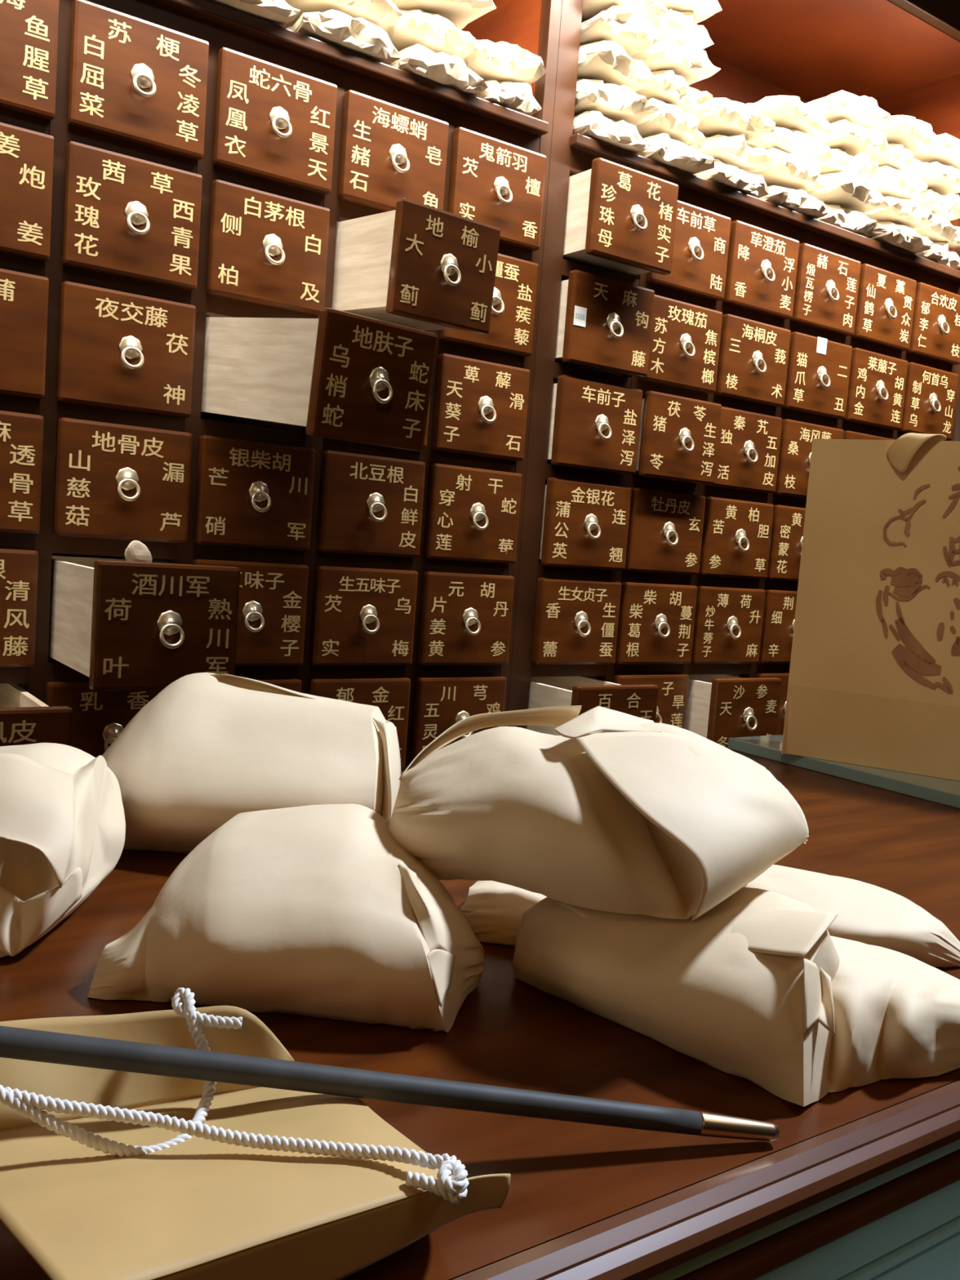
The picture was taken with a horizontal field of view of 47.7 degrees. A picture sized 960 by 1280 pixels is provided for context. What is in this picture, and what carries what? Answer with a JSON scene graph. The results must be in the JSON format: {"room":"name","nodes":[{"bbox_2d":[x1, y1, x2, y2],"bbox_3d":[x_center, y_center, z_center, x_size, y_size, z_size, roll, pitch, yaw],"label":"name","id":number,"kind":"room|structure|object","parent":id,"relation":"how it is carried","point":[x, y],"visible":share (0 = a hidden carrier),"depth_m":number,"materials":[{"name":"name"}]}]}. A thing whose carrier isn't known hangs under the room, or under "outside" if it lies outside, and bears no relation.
{"room":"shop","nodes":[
{"label":"shop","id":0,"kind":"room"},
{"bbox_2d":[954,391,959,440],"bbox_3d":[-0.533,-0.557,2.405,6.700,3.000,0.140,1,6,-35],"label":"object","id":1,"kind":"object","parent":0,"point":[957,437],"depth_m":3.84,"materials":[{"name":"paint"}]},
{"bbox_3d":[0.677,1.251,0.644,6.700,0.100,4.800,1,6,-35],"label":"floor","id":2,"kind":"structure","parent":0,"visible":0},
{"bbox_2d":[0,0,562,771],"bbox_3d":[-0.432,-0.328,1.867,1.152,2.656,0.864,1,6,-35],"label":"medicine cabinet","id":3,"kind":"object","parent":2,"relation":"on","point":[269,292],"visible":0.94,"depth_m":1.71,"materials":[{"name":"brown wood"}]},
{"bbox_2d":[124,540,152,562],"bbox_3d":[-0.474,-0.118,1.508,0.038,0.041,0.012,1,6,-35],"label":"slice","id":4,"kind":"object","parent":3,"relation":"in","point":[136,551],"visible":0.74,"depth_m":1.50,"materials":[{"name":"beige plant"}]},
{"bbox_2d":[208,0,302,27],"bbox_3d":[-0.439,-1.022,1.762,0.207,0.066,0.301,1,5,-35],"label":"paper packet","id":5,"kind":"object","parent":3,"relation":"on","point":[279,12],"visible":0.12,"depth_m":1.69,"materials":[{"name":"beige paper"}]},
{"bbox_2d":[284,11,411,65],"bbox_3d":[-0.278,-1.021,1.879,0.196,0.066,0.298,1,5,-35],"label":"paper packet","id":6,"kind":"object","parent":3,"relation":"on","point":[334,28],"visible":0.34,"depth_m":1.79,"materials":[{"name":"beige paper"}]},
{"bbox_2d":[287,0,400,31],"bbox_3d":[-0.282,-1.086,1.887,0.192,0.066,0.293,1,6,-34],"label":"paper packet","id":7,"kind":"object","parent":6,"relation":"on","point":[380,15],"visible":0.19,"depth_m":1.80,"materials":[{"name":"beige paper"}]},
{"bbox_2d":[150,0,548,136],"bbox_3d":[-0.461,-0.993,1.915,1.108,0.020,0.480,1,6,-35],"label":"shelf","id":8,"kind":"object","parent":3,"relation":"attached to","point":[206,15],"depth_m":1.80,"materials":[{"name":"brown wood"}]},
{"bbox_2d":[389,41,488,95],"bbox_3d":[-0.122,-1.018,1.989,0.169,0.064,0.303,1,7,-35],"label":"paper packet","id":9,"kind":"object","parent":3,"relation":"on","point":[428,60],"visible":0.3,"depth_m":1.87,"materials":[{"name":"beige paper"}]},
{"bbox_2d":[385,4,476,62],"bbox_3d":[-0.136,-1.084,1.990,0.160,0.066,0.289,1,6,-36],"label":"paper packet","id":10,"kind":"object","parent":9,"relation":"on","point":[424,24],"visible":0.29,"depth_m":1.88,"materials":[{"name":"beige paper"}]},
{"bbox_2d":[387,0,492,28],"bbox_3d":[-0.120,-1.146,1.979,0.167,0.066,0.292,1,6,-35],"label":"paper packet","id":11,"kind":"object","parent":10,"relation":"on","point":[460,12],"visible":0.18,"depth_m":1.90,"materials":[{"name":"beige paper"}]},
{"bbox_2d":[473,80,547,115],"bbox_3d":[-0.017,-1.019,2.082,0.155,0.066,0.297,1,6,-33],"label":"paper packet","id":12,"kind":"object","parent":3,"relation":"on","point":[524,99],"visible":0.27,"depth_m":1.99,"materials":[{"name":"beige paper"}]},
{"bbox_2d":[462,37,551,84],"bbox_3d":[-0.009,-1.082,2.078,0.145,0.065,0.293,1,6,-36],"label":"paper packet","id":13,"kind":"object","parent":12,"relation":"on","point":[495,59],"visible":0.39,"depth_m":1.98,"materials":[{"name":"beige paper"}]},
{"bbox_2d":[0,748,959,1279],"bbox_3d":[0.063,0.642,0.746,3.800,1.000,0.574,1,6,-35],"label":"countertop","id":14,"kind":"structure","parent":2,"relation":"on","point":[862,1182],"depth_m":0.40,"materials":[{"name":"red wood"}]},
{"bbox_2d":[0,742,125,957],"bbox_3d":[-0.237,0.094,0.556,0.100,0.079,0.175,4,5,-5],"label":"parcel","id":15,"kind":"object","parent":14,"relation":"on","point":[63,822],"visible":1,"depth_m":0.52,"materials":[{"name":"beige paper"}]},
{"bbox_2d":[102,672,400,853],"bbox_3d":[-0.140,0.076,0.721,0.201,0.100,0.208,5,5,7],"label":"parcel","id":16,"kind":"object","parent":14,"relation":"on","point":[208,749],"visible":0.73,"depth_m":0.65,"materials":[{"name":"beige paper"}]},
{"bbox_2d":[0,987,511,1279],"bbox_3d":[-0.084,0.145,0.316,0.138,0.062,0.153,1,6,-35],"label":"paper bag","id":17,"kind":"object","parent":14,"relation":"on","point":[105,1174],"visible":1,"depth_m":0.29,"materials":[{"name":"brown paper"}]},
{"bbox_2d":[0,1025,779,1141],"bbox_3d":[-0.040,0.139,0.343,0.298,0.054,0.009,3,5,-12],"label":"rod","id":18,"kind":"object","parent":17,"relation":"on","point":[18,1043],"visible":1,"depth_m":0.34,"materials":[{"name":"grey paint"}]},
{"bbox_2d":[87,804,484,1032],"bbox_3d":[-0.068,0.116,0.508,0.153,0.067,0.170,6,5,15],"label":"parcel","id":19,"kind":"object","parent":14,"relation":"on","point":[319,911],"visible":1,"depth_m":0.45,"materials":[{"name":"beige paper"}]},
{"bbox_2d":[459,880,546,946],"bbox_3d":[0.023,0.141,0.588,0.067,0.017,0.096,4,5,2],"label":"parcel","id":20,"kind":"object","parent":14,"relation":"on","point":[494,911],"visible":0.43,"depth_m":0.56,"materials":[{"name":"beige paper"}]},
{"bbox_2d":[512,887,959,1106],"bbox_3d":[0.107,0.136,0.470,0.212,0.060,0.127,6,6,22],"label":"parcel","id":21,"kind":"object","parent":14,"relation":"on","point":[757,988],"visible":0.94,"depth_m":0.43,"materials":[{"name":"beige paper"}]},
{"bbox_2d":[387,705,808,920],"bbox_3d":[0.055,0.075,0.520,0.188,0.085,0.143,7,6,31],"label":"parcel","id":22,"kind":"object","parent":21,"relation":"on","point":[616,811],"visible":0.98,"depth_m":0.47,"materials":[{"name":"beige paper"}]},
{"bbox_2d":[728,734,959,808],"bbox_3d":[1.021,0.150,1.348,1.450,0.012,0.566,1,6,-35],"label":"sheet","id":23,"kind":"object","parent":14,"relation":"on","point":[939,790],"visible":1,"depth_m":1.03,"materials":[{"name":"teal"}]},
{"bbox_2d":[781,432,959,781],"bbox_3d":[0.445,-0.032,1.041,0.260,0.319,0.102,7,6,29],"label":"bag","id":24,"kind":"object","parent":23,"relation":"on","point":[874,676],"visible":1,"depth_m":1.03,"materials":[{"name":"brown paper"}]},
{"bbox_2d":[742,864,959,967],"bbox_3d":[0.199,0.147,0.600,0.135,0.030,0.113,4,5,1],"label":"parcel","id":25,"kind":"object","parent":14,"relation":"on","point":[868,913],"visible":0.53,"depth_m":0.56,"materials":[{"name":"beige paper"}]},
{"bbox_2d":[506,0,959,748],"bbox_3d":[0.577,-0.326,2.675,1.426,2.656,0.694,1,6,-35],"label":"medicine cabinet","id":26,"kind":"object","parent":2,"relation":"on","point":[696,336],"visible":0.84,"depth_m":2.38,"materials":[{"name":"brown wood"}]},
{"bbox_2d":[572,110,654,154],"bbox_3d":[0.203,-1.016,2.220,0.166,0.066,0.301,1,6,-33],"label":"paper packet","id":27,"kind":"object","parent":26,"relation":"on","point":[611,130],"visible":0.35,"depth_m":2.11,"materials":[{"name":"beige paper"}]},
{"bbox_2d":[574,78,655,124],"bbox_3d":[0.209,-1.077,2.209,0.160,0.066,0.286,1,6,-35],"label":"paper packet","id":28,"kind":"object","parent":27,"relation":"on","point":[619,100],"visible":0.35,"depth_m":2.10,"materials":[{"name":"beige paper"}]},
{"bbox_2d":[576,40,654,94],"bbox_3d":[0.204,-1.144,2.215,0.163,0.070,0.298,0,6,-37],"label":"paper packet","id":29,"kind":"object","parent":28,"relation":"on","point":[597,60],"visible":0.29,"depth_m":2.11,"materials":[{"name":"beige paper"}]},
{"bbox_2d":[579,4,663,57],"bbox_3d":[0.221,-1.204,2.192,0.160,0.069,0.293,1,6,-33],"label":"paper packet","id":30,"kind":"object","parent":29,"relation":"on","point":[626,32],"visible":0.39,"depth_m":2.09,"materials":[{"name":"beige paper"}]},
{"bbox_2d":[582,0,667,22],"bbox_3d":[0.228,-1.267,2.185,0.161,0.066,0.282,3,5,-37],"label":"paper packet","id":31,"kind":"object","parent":30,"relation":"on","point":[654,9],"visible":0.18,"depth_m":2.11,"materials":[{"name":"beige paper"}]},
{"bbox_2d":[635,134,711,174],"bbox_3d":[0.342,-1.014,2.313,0.157,0.066,0.292,1,7,-35],"label":"paper packet","id":32,"kind":"object","parent":26,"relation":"on","point":[669,151],"visible":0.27,"depth_m":2.20,"materials":[{"name":"beige paper"}]},
{"bbox_2d":[631,102,708,145],"bbox_3d":[0.337,-1.078,2.317,0.163,0.066,0.297,2,4,-35],"label":"paper packet","id":33,"kind":"object","parent":32,"relation":"on","point":[668,119],"visible":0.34,"depth_m":2.21,"materials":[{"name":"beige paper"}]},
{"bbox_2d":[635,71,713,114],"bbox_3d":[0.344,-1.140,2.309,0.158,0.068,0.294,1,6,-34],"label":"paper packet","id":34,"kind":"object","parent":33,"relation":"on","point":[672,87],"visible":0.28,"depth_m":2.21,"materials":[{"name":"beige paper"}]},
{"bbox_2d":[627,36,724,84],"bbox_3d":[0.356,-1.201,2.296,0.159,0.067,0.302,1,6,-33],"label":"paper packet","id":35,"kind":"object","parent":34,"relation":"on","point":[668,55],"visible":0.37,"depth_m":2.19,"materials":[{"name":"beige paper"}]},
{"bbox_2d":[651,8,711,49],"bbox_3d":[0.347,-1.269,2.312,0.156,0.064,0.288,0,6,-35],"label":"paper packet","id":36,"kind":"object","parent":35,"relation":"on","point":[673,24],"visible":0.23,"depth_m":2.21,"materials":[{"name":"beige paper"}]},
{"bbox_2d":[659,0,733,22],"bbox_3d":[0.369,-1.330,2.285,0.161,0.069,0.298,1,6,-35],"label":"paper packet","id":37,"kind":"object","parent":36,"relation":"on","point":[697,11],"visible":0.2,"depth_m":2.21,"materials":[{"name":"beige paper"}]},
{"bbox_2d":[693,160,768,198],"bbox_3d":[0.487,-1.014,2.440,0.189,0.066,0.282,1,6,-36],"label":"paper packet","id":38,"kind":"object","parent":26,"relation":"on","point":[739,178],"visible":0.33,"depth_m":2.33,"materials":[{"name":"beige paper"}]},
{"bbox_2d":[690,135,775,169],"bbox_3d":[0.493,-1.076,2.435,0.191,0.070,0.303,1,6,-32],"label":"paper packet","id":39,"kind":"object","parent":38,"relation":"on","point":[735,151],"visible":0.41,"depth_m":2.33,"materials":[{"name":"beige paper"}]},
{"bbox_2d":[695,95,773,142],"bbox_3d":[0.499,-1.139,2.409,0.186,0.066,0.289,-1,8,-35],"label":"paper packet","id":40,"kind":"object","parent":39,"relation":"on","point":[730,117],"visible":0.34,"depth_m":2.30,"materials":[{"name":"beige paper"}]},
{"bbox_2d":[568,133,959,282],"bbox_3d":[0.598,-0.981,2.655,1.338,0.020,0.480,1,6,-35],"label":"shelf","id":41,"kind":"object","parent":26,"relation":"attached to","point":[582,147],"depth_m":2.40,"materials":[{"name":"brown wood"}]},
{"bbox_2d":[759,188,829,218],"bbox_3d":[0.655,-1.010,2.539,0.191,0.066,0.292,1,7,-35],"label":"paper packet","id":42,"kind":"object","parent":26,"relation":"on","point":[797,201],"visible":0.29,"depth_m":2.44,"materials":[{"name":"beige paper"}]},
{"bbox_2d":[753,151,828,193],"bbox_3d":[0.650,-1.075,2.541,0.196,0.066,0.297,2,4,-35],"label":"paper packet","id":43,"kind":"object","parent":42,"relation":"on","point":[788,171],"visible":0.37,"depth_m":2.44,"materials":[{"name":"beige paper"}]},
{"bbox_2d":[749,125,836,165],"bbox_3d":[0.661,-1.138,2.537,0.174,0.071,0.294,0,6,-36],"label":"paper packet","id":44,"kind":"object","parent":43,"relation":"on","point":[784,139],"visible":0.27,"depth_m":2.43,"materials":[{"name":"beige paper"}]},
{"bbox_2d":[748,95,834,139],"bbox_3d":[0.664,-1.198,2.520,0.191,0.068,0.302,1,6,-32],"label":"paper packet","id":45,"kind":"object","parent":44,"relation":"on","point":[807,117],"visible":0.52,"depth_m":2.42,"materials":[{"name":"beige paper"}]},
{"bbox_2d":[816,203,884,237],"bbox_3d":[0.817,-1.009,2.655,0.189,0.064,0.288,1,5,-36],"label":"paper packet","id":46,"kind":"object","parent":26,"relation":"on","point":[856,221],"visible":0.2,"depth_m":2.54,"materials":[{"name":"beige paper"}]},
{"bbox_2d":[805,171,885,213],"bbox_3d":[0.818,-1.072,2.646,0.184,0.066,0.298,3,5,-35],"label":"paper packet","id":47,"kind":"object","parent":46,"relation":"on","point":[841,189],"visible":0.41,"depth_m":2.54,"materials":[{"name":"beige paper"}]},
{"bbox_2d":[818,146,883,184],"bbox_3d":[0.817,-1.136,2.651,0.177,0.066,0.293,0,6,-36],"label":"paper packet","id":48,"kind":"object","parent":47,"relation":"on","point":[849,163],"visible":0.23,"depth_m":2.53,"materials":[{"name":"beige paper"}]},
{"bbox_2d":[809,120,888,158],"bbox_3d":[0.828,-1.199,2.642,0.182,0.070,0.282,1,6,-36],"label":"paper packet","id":49,"kind":"object","parent":48,"relation":"on","point":[864,140],"visible":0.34,"depth_m":2.53,"materials":[{"name":"beige paper"}]},
{"bbox_2d":[812,88,893,127],"bbox_3d":[0.833,-1.261,2.634,0.186,0.068,0.303,1,6,-35],"label":"paper packet","id":50,"kind":"object","parent":49,"relation":"on","point":[842,105],"visible":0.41,"depth_m":2.52,"materials":[{"name":"beige paper"}]},
{"bbox_2d":[868,220,929,254],"bbox_3d":[0.980,-1.006,2.751,0.188,0.066,0.289,1,6,-34],"label":"paper packet","id":51,"kind":"object","parent":26,"relation":"on","point":[900,235],"visible":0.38,"depth_m":2.64,"materials":[{"name":"beige paper"}]},
{"bbox_2d":[865,199,935,228],"bbox_3d":[0.983,-1.068,2.738,0.181,0.066,0.292,0,7,-35],"label":"paper packet","id":52,"kind":"object","parent":51,"relation":"on","point":[894,211],"visible":0.3,"depth_m":2.64,"materials":[{"name":"beige paper"}]},
{"bbox_2d":[861,168,933,204],"bbox_3d":[0.980,-1.135,2.758,0.192,0.066,0.297,1,6,-35],"label":"paper packet","id":53,"kind":"object","parent":52,"relation":"on","point":[895,184],"visible":0.31,"depth_m":2.65,"materials":[{"name":"beige paper"}]},
{"bbox_2d":[865,145,933,178],"bbox_3d":[0.977,-1.196,2.757,0.182,0.067,0.293,1,6,-36],"label":"paper packet","id":54,"kind":"object","parent":53,"relation":"on","point":[898,157],"visible":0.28,"depth_m":2.65,"materials":[{"name":"beige paper"}]},
{"bbox_2d":[874,115,942,152],"bbox_3d":[0.995,-1.259,2.725,0.185,0.066,0.301,0,6,-34],"label":"paper packet","id":55,"kind":"object","parent":54,"relation":"on","point":[917,134],"visible":0.39,"depth_m":2.63,"materials":[{"name":"beige paper"}]},
{"bbox_2d":[916,241,959,268],"bbox_3d":[1.113,-1.007,2.881,0.176,0.064,0.288,1,6,-34],"label":"paper packet","id":56,"kind":"object","parent":26,"relation":"on","point":[937,253],"visible":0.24,"depth_m":2.77,"materials":[{"name":"beige paper"}]},
{"bbox_2d":[911,216,959,248],"bbox_3d":[1.126,-1.071,2.885,0.189,0.070,0.298,1,6,-34],"label":"paper packet","id":57,"kind":"object","parent":56,"relation":"on","point":[937,232],"visible":0.2,"depth_m":2.77,"materials":[{"name":"beige paper"}]},
{"bbox_2d":[916,186,959,222],"bbox_3d":[1.127,-1.134,2.871,0.174,0.066,0.293,-1,7,-34],"label":"paper packet","id":58,"kind":"object","parent":57,"relation":"on","point":[943,206],"visible":0.25,"depth_m":2.75,"materials":[{"name":"beige paper"}]},
{"bbox_2d":[920,162,959,195],"bbox_3d":[1.135,-1.196,2.858,0.183,0.071,0.283,1,6,-34],"label":"paper packet","id":59,"kind":"object","parent":58,"relation":"on","point":[947,177],"visible":0.26,"depth_m":2.74,"materials":[{"name":"beige paper"}]},
{"bbox_2d":[911,132,959,166],"bbox_3d":[1.154,-1.256,2.840,0.184,0.070,0.303,0,6,-36],"label":"paper packet","id":60,"kind":"object","parent":59,"relation":"on","point":[947,152],"visible":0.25,"depth_m":2.73,"materials":[{"name":"beige paper"}]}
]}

